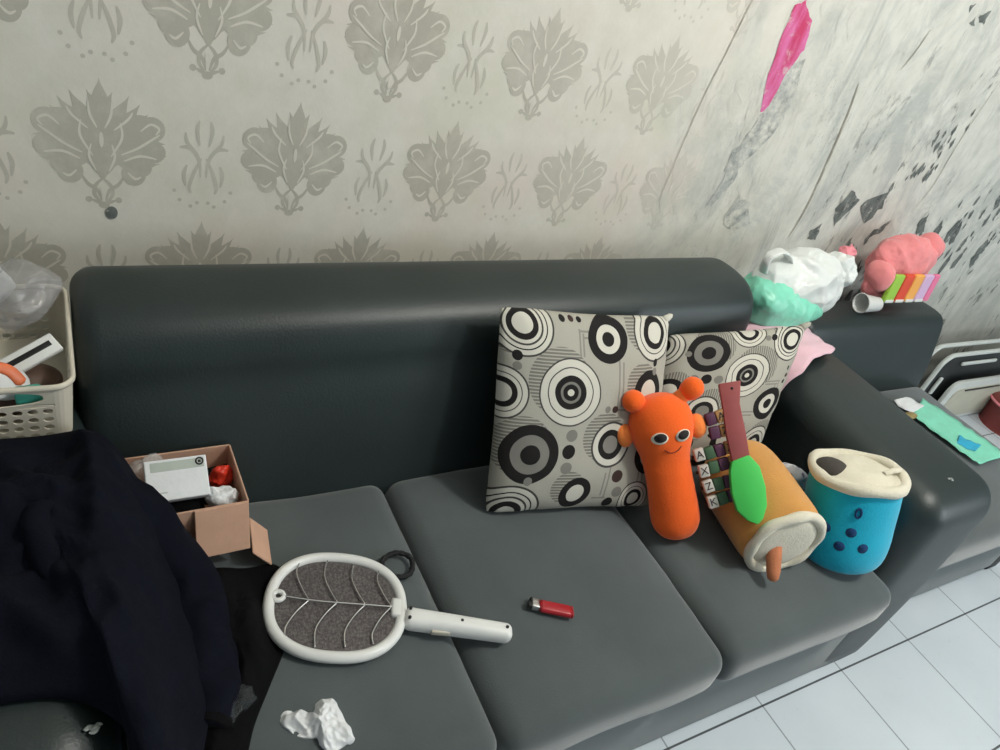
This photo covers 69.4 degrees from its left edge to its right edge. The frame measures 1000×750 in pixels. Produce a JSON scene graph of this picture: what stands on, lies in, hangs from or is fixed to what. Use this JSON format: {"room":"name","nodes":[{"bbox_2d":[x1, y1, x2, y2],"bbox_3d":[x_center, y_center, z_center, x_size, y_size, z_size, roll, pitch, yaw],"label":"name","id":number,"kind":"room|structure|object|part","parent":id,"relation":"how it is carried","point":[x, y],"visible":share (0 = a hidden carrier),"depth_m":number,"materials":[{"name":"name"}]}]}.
{"room":"living room","nodes":[
{"label":"living room","id":0,"kind":"room"},
{"bbox_2d":[0,0,999,387],"bbox_3d":[0.259,-0.840,1.337,10.000,2.750,0.002,-5,41,-31],"label":"wall","id":1,"kind":"structure","parent":0,"point":[133,132],"depth_m":1.48,"materials":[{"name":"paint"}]},
{"bbox_2d":[633,413,999,749],"bbox_3d":[0.757,1.510,0.830,10.000,0.100,4.200,-5,41,-31],"label":"floor","id":2,"kind":"structure","parent":0,"point":[928,678],"depth_m":1.83,"materials":[{"name":"white tile"}]},
{"bbox_2d":[0,257,990,749],"bbox_3d":[0.044,0.273,1.448,2.078,0.758,0.853,-5,41,-31],"label":"sofa","id":3,"kind":"object","parent":2,"relation":"on","point":[353,403],"visible":0.54,"depth_m":1.28,"materials":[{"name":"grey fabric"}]},
{"bbox_2d":[0,284,75,438],"bbox_3d":[-0.772,-0.014,0.971,0.344,0.098,0.253,-5,41,-31],"label":"storage basket","id":4,"kind":"object","parent":3,"relation":"on","point":[53,414],"depth_m":1.02,"materials":[{"name":"beige plastic"}]},
{"bbox_2d":[0,267,15,308],"bbox_3d":[-0.754,-0.132,1.043,0.087,0.102,0.065,-20,50,-43],"label":"pack","id":5,"kind":"object","parent":4,"relation":"in","point":[7,285],"visible":1,"depth_m":1.05,"materials":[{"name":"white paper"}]},
{"bbox_2d":[0,362,29,400],"bbox_3d":[-0.661,0.007,0.948,0.074,0.045,0.044,-13,45,-38],"label":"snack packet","id":6,"kind":"object","parent":4,"relation":"in","point":[10,376],"visible":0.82,"depth_m":0.95,"materials":[{"name":"white plastic"}]},
{"bbox_3d":[-0.623,0.027,0.955,0.032,0.029,0.027,-7,42,-33],"label":"bottle cap","id":7,"kind":"part","parent":4,"relation":"part of","materials":[{"name":"teal plastic"}]},
{"bbox_2d":[0,363,62,416],"bbox_3d":[-0.669,0.020,0.996,0.078,0.063,0.123,36,38,24],"label":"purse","id":8,"kind":"object","parent":4,"relation":"in","point":[42,374],"visible":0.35,"depth_m":1.00,"materials":[{"name":"brown leather"}]},
{"bbox_2d":[0,333,62,372],"bbox_3d":[-0.641,-0.025,0.984,0.030,0.041,0.078,34,37,22],"label":"case","id":9,"kind":"object","parent":4,"relation":"in","point":[40,350],"visible":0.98,"depth_m":0.98,"materials":[{"name":"white plastic"}]},
{"bbox_3d":[-0.740,0.391,1.045,0.305,0.607,0.787,-5,41,-31],"label":"armrest","id":10,"kind":"part","parent":3,"relation":"part of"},
{"bbox_2d":[0,429,240,749],"bbox_3d":[-0.549,0.296,0.850,0.459,0.281,0.532,-5,41,-31],"label":"jacket","id":11,"kind":"object","parent":3,"relation":"on","point":[109,603],"visible":0.99,"depth_m":0.82,"materials":[{"name":"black fabric"}]},
{"bbox_2d":[125,444,271,564],"bbox_3d":[-0.470,0.220,1.135,0.202,0.118,0.179,-6,41,-32],"label":"cardboard box","id":12,"kind":"object","parent":3,"relation":"on","point":[226,528],"visible":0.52,"depth_m":1.11,"materials":[{"name":"brown cardboard"}]},
{"bbox_2d":[143,455,209,501],"bbox_3d":[-0.486,0.158,1.086,0.087,0.054,0.063,-4,40,-30],"label":"carton","id":13,"kind":"object","parent":12,"relation":"on","point":[183,478],"visible":0.78,"depth_m":1.08,"materials":[{"name":"white cardboard"}]},
{"bbox_3d":[-0.528,0.168,1.181,0.158,0.118,0.003,-6,41,-32],"label":"panel","id":14,"kind":"part","parent":12,"relation":"part of","materials":[{"name":"cardboard"}]},
{"bbox_2d":[170,498,204,512],"bbox_3d":[-0.490,0.215,1.103,0.079,0.058,0.053,-5,41,-31],"label":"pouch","id":15,"kind":"object","parent":12,"relation":"in","point":[191,504],"visible":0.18,"depth_m":1.09,"materials":[{"name":"fabric"}]},
{"bbox_3d":[-0.469,0.246,1.099,0.158,0.118,0.003,-6,41,-32],"label":"panel","id":16,"kind":"part","parent":12,"relation":"part of","materials":[{"name":"cardboard"}]},
{"bbox_2d":[208,465,232,486],"bbox_3d":[-0.455,0.164,1.172,0.038,0.047,0.037,-5,41,-31],"label":"wrapper","id":17,"kind":"object","parent":12,"relation":"in","point":[220,475],"visible":0.81,"depth_m":1.16,"materials":[{"name":"red plastic"}]},
{"bbox_2d":[205,485,238,506],"bbox_3d":[-0.434,0.190,1.124,0.039,0.041,0.050,33,36,20],"label":"tissue","id":18,"kind":"object","parent":12,"relation":"in","point":[221,495],"visible":0.83,"depth_m":1.11,"materials":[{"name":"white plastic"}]},
{"bbox_3d":[-0.432,0.200,1.181,0.003,0.118,0.128,-6,41,-32],"label":"panel","id":19,"kind":"part","parent":12,"relation":"part of","materials":[{"name":"cardboard"}]},
{"bbox_2d":[204,564,283,749],"bbox_3d":[-0.376,0.392,0.976,0.194,0.078,0.379,3,37,-22],"label":"garment","id":20,"kind":"object","parent":3,"relation":"on","point":[259,656],"visible":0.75,"depth_m":1.00,"materials":[{"name":"fabric"}]},
{"bbox_2d":[126,486,496,749],"bbox_3d":[-0.323,0.425,1.126,0.476,0.133,0.567,-5,41,-31],"label":"seat cushion","id":21,"kind":"object","parent":3,"relation":"on","point":[428,691],"depth_m":1.10,"materials":[{"name":"grey leather"}]},
{"bbox_2d":[280,698,354,749],"bbox_3d":[-0.245,0.471,0.971,0.079,0.028,0.080,-13,45,-38],"label":"crumpled tissue","id":22,"kind":"object","parent":3,"relation":"on","point":[327,723],"visible":1,"depth_m":0.97,"materials":[{"name":"white paper"}]},
{"bbox_2d":[262,552,511,663],"bbox_3d":[-0.171,0.368,1.137,0.390,0.033,0.199,9,34,-14],"label":"electric fly swatter","id":23,"kind":"object","parent":3,"relation":"on","point":[323,607],"visible":1,"depth_m":1.12,"materials":[{"name":"white plastic"}]},
{"bbox_2d":[430,630,449,635],"bbox_3d":[-0.093,0.402,1.128,0.030,0.010,0.006,9,34,-14],"label":"switch","id":24,"kind":"object","parent":23,"relation":"attached to","point":[433,632],"depth_m":1.12,"materials":[{"name":"beige plastic"}]},
{"bbox_3d":[-0.066,0.399,1.145,0.176,0.032,0.035,12,35,-10],"label":"handle","id":25,"kind":"part","parent":23,"relation":"part of","materials":[{"name":"white plastic"}]},
{"bbox_2d":[379,550,414,579],"bbox_3d":[-0.173,0.322,1.222,0.064,0.012,0.060,-5,41,-31],"label":"tie","id":26,"kind":"object","parent":3,"relation":"on","point":[407,555],"visible":0.83,"depth_m":1.23,"materials":[{"name":"black fabric"}]},
{"bbox_3d":[-0.067,0.002,1.532,1.431,0.487,0.313,-5,41,-31],"label":"backrest","id":27,"kind":"part","parent":3,"relation":"part of","materials":[{"name":"black leather"}]},
{"bbox_2d":[527,597,573,618],"bbox_3d":[0.086,0.397,1.232,0.081,0.014,0.025,15,34,-6],"label":"lighter","id":28,"kind":"object","parent":3,"relation":"on","point":[548,607],"visible":1,"depth_m":1.22,"materials":[{"name":"red plastic"}]},
{"bbox_2d":[531,598,539,610],"bbox_3d":[0.060,0.390,1.229,0.015,0.012,0.021,14,27,-7],"label":"hood","id":29,"kind":"object","parent":28,"relation":"attached to","point":[535,602],"depth_m":1.22,"materials":[{"name":"grey metal"}]},
{"bbox_2d":[385,465,721,749],"bbox_3d":[0.082,0.391,1.367,0.474,0.132,0.565,-5,41,-31],"label":"seat cushion","id":30,"kind":"object","parent":3,"relation":"on","point":[638,642],"depth_m":1.26,"materials":[{"name":"grey leather"}]},
{"bbox_2d":[486,307,672,511],"bbox_3d":[0.187,0.070,1.433,0.451,0.349,0.255,-5,41,-31],"label":"throw cushion","id":31,"kind":"object","parent":3,"relation":"on","point":[563,378],"visible":0.91,"depth_m":1.36,"materials":[{"name":"fabric"}]},
{"bbox_2d":[617,376,732,539],"bbox_3d":[0.361,0.165,1.436,0.299,0.310,0.154,33,37,20],"label":"plush toy","id":32,"kind":"object","parent":3,"relation":"on","point":[662,427],"depth_m":1.41,"materials":[{"name":"orange fabric"}]},
{"bbox_3d":[0.260,0.052,1.400,0.047,0.047,0.046,-11,10,-1],"label":"horn knob","id":33,"kind":"part","parent":32,"relation":"part of","materials":[{"name":"orange fabric"}]},
{"bbox_3d":[0.372,0.026,1.401,0.048,0.047,0.045,-11,10,-1],"label":"horn knob","id":34,"kind":"part","parent":32,"relation":"part of","materials":[{"name":"orange fabric"}]},
{"bbox_3d":[0.433,0.170,1.417,0.073,0.168,0.155,-16,47,-40],"label":"letter block strip","id":35,"kind":"part","parent":32,"relation":"part of","materials":[{"name":"fabric"}]},
{"bbox_2d":[662,322,810,459],"bbox_3d":[0.524,0.034,1.663,0.415,0.308,0.196,5,36,-19],"label":"throw cushion","id":36,"kind":"object","parent":3,"relation":"on","point":[762,360],"visible":0.56,"depth_m":1.63,"materials":[{"name":"fabric"}]},
{"bbox_2d":[615,460,890,680],"bbox_3d":[0.506,0.354,1.617,0.520,0.136,0.566,-5,41,-31],"label":"seat cushion","id":37,"kind":"object","parent":3,"relation":"on","point":[754,621],"depth_m":1.43,"materials":[{"name":"grey leather"}]},
{"bbox_2d":[699,440,826,581],"bbox_3d":[0.540,0.275,1.492,0.179,0.180,0.286,4,37,-21],"label":"plush","id":38,"kind":"object","parent":3,"relation":"on","point":[791,527],"visible":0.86,"depth_m":1.42},
{"bbox_2d":[718,381,766,523],"bbox_3d":[0.467,0.146,1.402,0.063,0.202,0.229,-6,41,-31],"label":"paddle","id":39,"kind":"object","parent":38,"relation":"on","point":[747,485],"visible":1,"depth_m":1.39,"materials":[{"name":"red plastic"}]},
{"bbox_3d":[0.462,0.092,1.413,0.050,0.158,0.020,-12,-9,8],"label":"handle","id":40,"kind":"part","parent":39,"relation":"part of","materials":[{"name":"red plastic"}]},
{"bbox_3d":[0.479,0.222,1.394,0.064,0.130,0.026,-12,-9,8],"label":"blade","id":41,"kind":"part","parent":39,"relation":"part of","materials":[{"name":"green plastic"}]},
{"bbox_3d":[0.563,0.332,1.425,0.147,0.147,0.014,4,37,-21],"label":"panel","id":42,"kind":"part","parent":38,"relation":"part of","materials":[{"name":"white fabric"}]},
{"bbox_2d":[746,322,834,390],"bbox_3d":[0.738,-0.054,1.869,0.263,0.110,0.228,-5,41,-31],"label":"draped cloth","id":43,"kind":"object","parent":3,"relation":"on","point":[811,346],"visible":0.23,"depth_m":1.81,"materials":[{"name":"pink fabric"}]},
{"bbox_2d":[783,462,807,489],"bbox_3d":[0.659,0.235,1.653,0.100,0.081,0.074,15,34,-5],"label":"cloth bundle","id":44,"kind":"object","parent":3,"relation":"on","point":[799,475],"visible":0.3,"depth_m":1.62,"materials":[{"name":"white fabric"}]},
{"bbox_2d":[744,247,857,326],"bbox_3d":[0.805,-0.243,1.940,0.413,0.203,0.198,-5,41,-31],"label":"shopping bag","id":45,"kind":"object","parent":3,"relation":"on","point":[796,286],"visible":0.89,"depth_m":1.85,"materials":[{"name":"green plastic"}]},
{"bbox_3d":[0.705,-0.288,1.834,0.105,0.068,0.033,-5,41,-31],"label":"bag handle","id":46,"kind":"part","parent":45,"relation":"part of","materials":[{"name":"white plastic"}]},
{"bbox_3d":[0.745,-0.206,1.921,0.286,0.134,0.181,-5,41,-31],"label":"mint panel","id":47,"kind":"part","parent":45,"relation":"part of","materials":[{"name":"plastic"}]},
{"bbox_2d":[838,244,856,256],"bbox_3d":[0.972,-0.343,2.018,0.056,0.049,0.046,-5,41,-31],"label":"ball","id":48,"kind":"object","parent":45,"relation":"on","point":[850,250],"visible":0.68,"depth_m":2.00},
{"bbox_2d":[804,448,910,574],"bbox_3d":[0.731,0.282,1.530,0.197,0.254,0.237,-15,47,-40],"label":"plush","id":49,"kind":"object","parent":3,"relation":"on","point":[859,495],"visible":0.92,"depth_m":1.46,"materials":[{"name":"blue fabric"}]},
{"bbox_3d":[0.740,0.198,1.491,0.178,0.028,0.178,-2,22,-15],"label":"lid","id":50,"kind":"part","parent":49,"relation":"part of","materials":[{"name":"beige fabric"}]},
{"bbox_3d":[0.780,0.264,1.948,0.306,0.605,0.787,-5,41,-31],"label":"armrest","id":51,"kind":"part","parent":3,"relation":"part of","materials":[{"name":"grey leather"}]},
{"bbox_2d":[808,301,999,597],"bbox_3d":[1.229,0.213,2.237,0.790,0.607,0.770,-5,41,-31],"label":"sofa","id":52,"kind":"object","parent":2,"relation":"on","point":[892,347],"visible":0.34,"depth_m":2.22,"materials":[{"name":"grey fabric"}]},
{"bbox_2d":[852,293,883,312],"bbox_3d":[1.117,-0.216,2.184,0.074,0.062,0.062,0,38,-25],"label":"paper cup","id":53,"kind":"object","parent":52,"relation":"on","point":[862,302],"visible":1,"depth_m":2.18,"materials":[{"name":"white paper"}]},
{"bbox_3d":[1.113,-0.039,2.343,0.715,0.392,0.219,-5,41,-31],"label":"backrest","id":54,"kind":"part","parent":52,"relation":"part of","materials":[{"name":"black leather"}]},
{"bbox_2d":[861,232,945,302],"bbox_3d":[1.250,-0.337,2.262,0.330,0.229,0.160,-5,41,-31],"label":"toy","id":55,"kind":"object","parent":52,"relation":"on","point":[897,269],"visible":1,"depth_m":2.20,"materials":[{"name":"pink fabric"}]},
{"bbox_2d":[881,387,999,569],"bbox_3d":[1.246,0.274,2.159,0.705,0.137,0.578,-5,41,-31],"label":"seat cushion","id":56,"kind":"object","parent":52,"relation":"on","point":[985,537],"depth_m":2.07,"materials":[{"name":"grey leather"}]},
{"bbox_2d":[894,397,999,463],"bbox_3d":[1.373,0.165,2.227,0.238,0.022,0.298,-5,41,-31],"label":"wrapper","id":57,"kind":"object","parent":52,"relation":"on","point":[976,447],"visible":0.93,"depth_m":2.23,"materials":[{"name":"plastic"}]},
{"bbox_2d":[957,435,980,450],"bbox_3d":[1.416,0.209,2.180,0.065,0.007,0.065,34,37,21],"label":"print","id":58,"kind":"object","parent":57,"relation":"on","point":[964,442],"depth_m":2.18},
{"bbox_2d":[920,338,999,400],"bbox_3d":[2.080,0.003,3.147,0.973,0.360,0.066,-5,41,-31],"label":"folding table","id":59,"kind":"object","parent":2,"relation":"on","point":[955,367],"visible":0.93,"depth_m":2.97,"materials":[{"name":"black plastic"}]},
{"bbox_3d":[1.771,0.043,2.936,0.022,0.085,0.012,-5,41,-31],"label":"latch plate","id":60,"kind":"part","parent":59,"relation":"part of","materials":[{"name":"silver metal"}]},
{"bbox_3d":[2.080,0.019,3.146,0.856,0.336,0.019,-5,41,-31],"label":"leg frame","id":61,"kind":"part","parent":59,"relation":"part of","materials":[{"name":"white metal"}]},
{"bbox_3d":[2.069,-0.012,3.163,0.973,0.360,0.019,-5,41,-31],"label":"leg frame","id":62,"kind":"part","parent":59,"relation":"part of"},
{"bbox_2d":[938,375,999,416],"bbox_3d":[2.158,0.089,3.191,0.788,0.214,0.027,-5,41,-31],"label":"tray table","id":63,"kind":"object","parent":2,"relation":"on","point":[969,396],"visible":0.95,"depth_m":3.07,"materials":[{"name":"white plastic"}]},
{"bbox_2d":[944,383,999,414],"bbox_3d":[2.160,0.098,3.192,0.705,0.156,0.006,-5,41,-31],"label":"tray","id":64,"kind":"object","parent":63,"relation":"on","point":[972,398],"depth_m":3.10,"materials":[{"name":"white plastic"}]},
{"bbox_2d":[978,391,999,435],"bbox_3d":[2.271,0.181,3.197,0.274,0.139,0.274,-5,41,-31],"label":"stool","id":65,"kind":"object","parent":2,"relation":"on","point":[989,416],"visible":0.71,"depth_m":3.17,"materials":[{"name":"plastic"}]}
]}

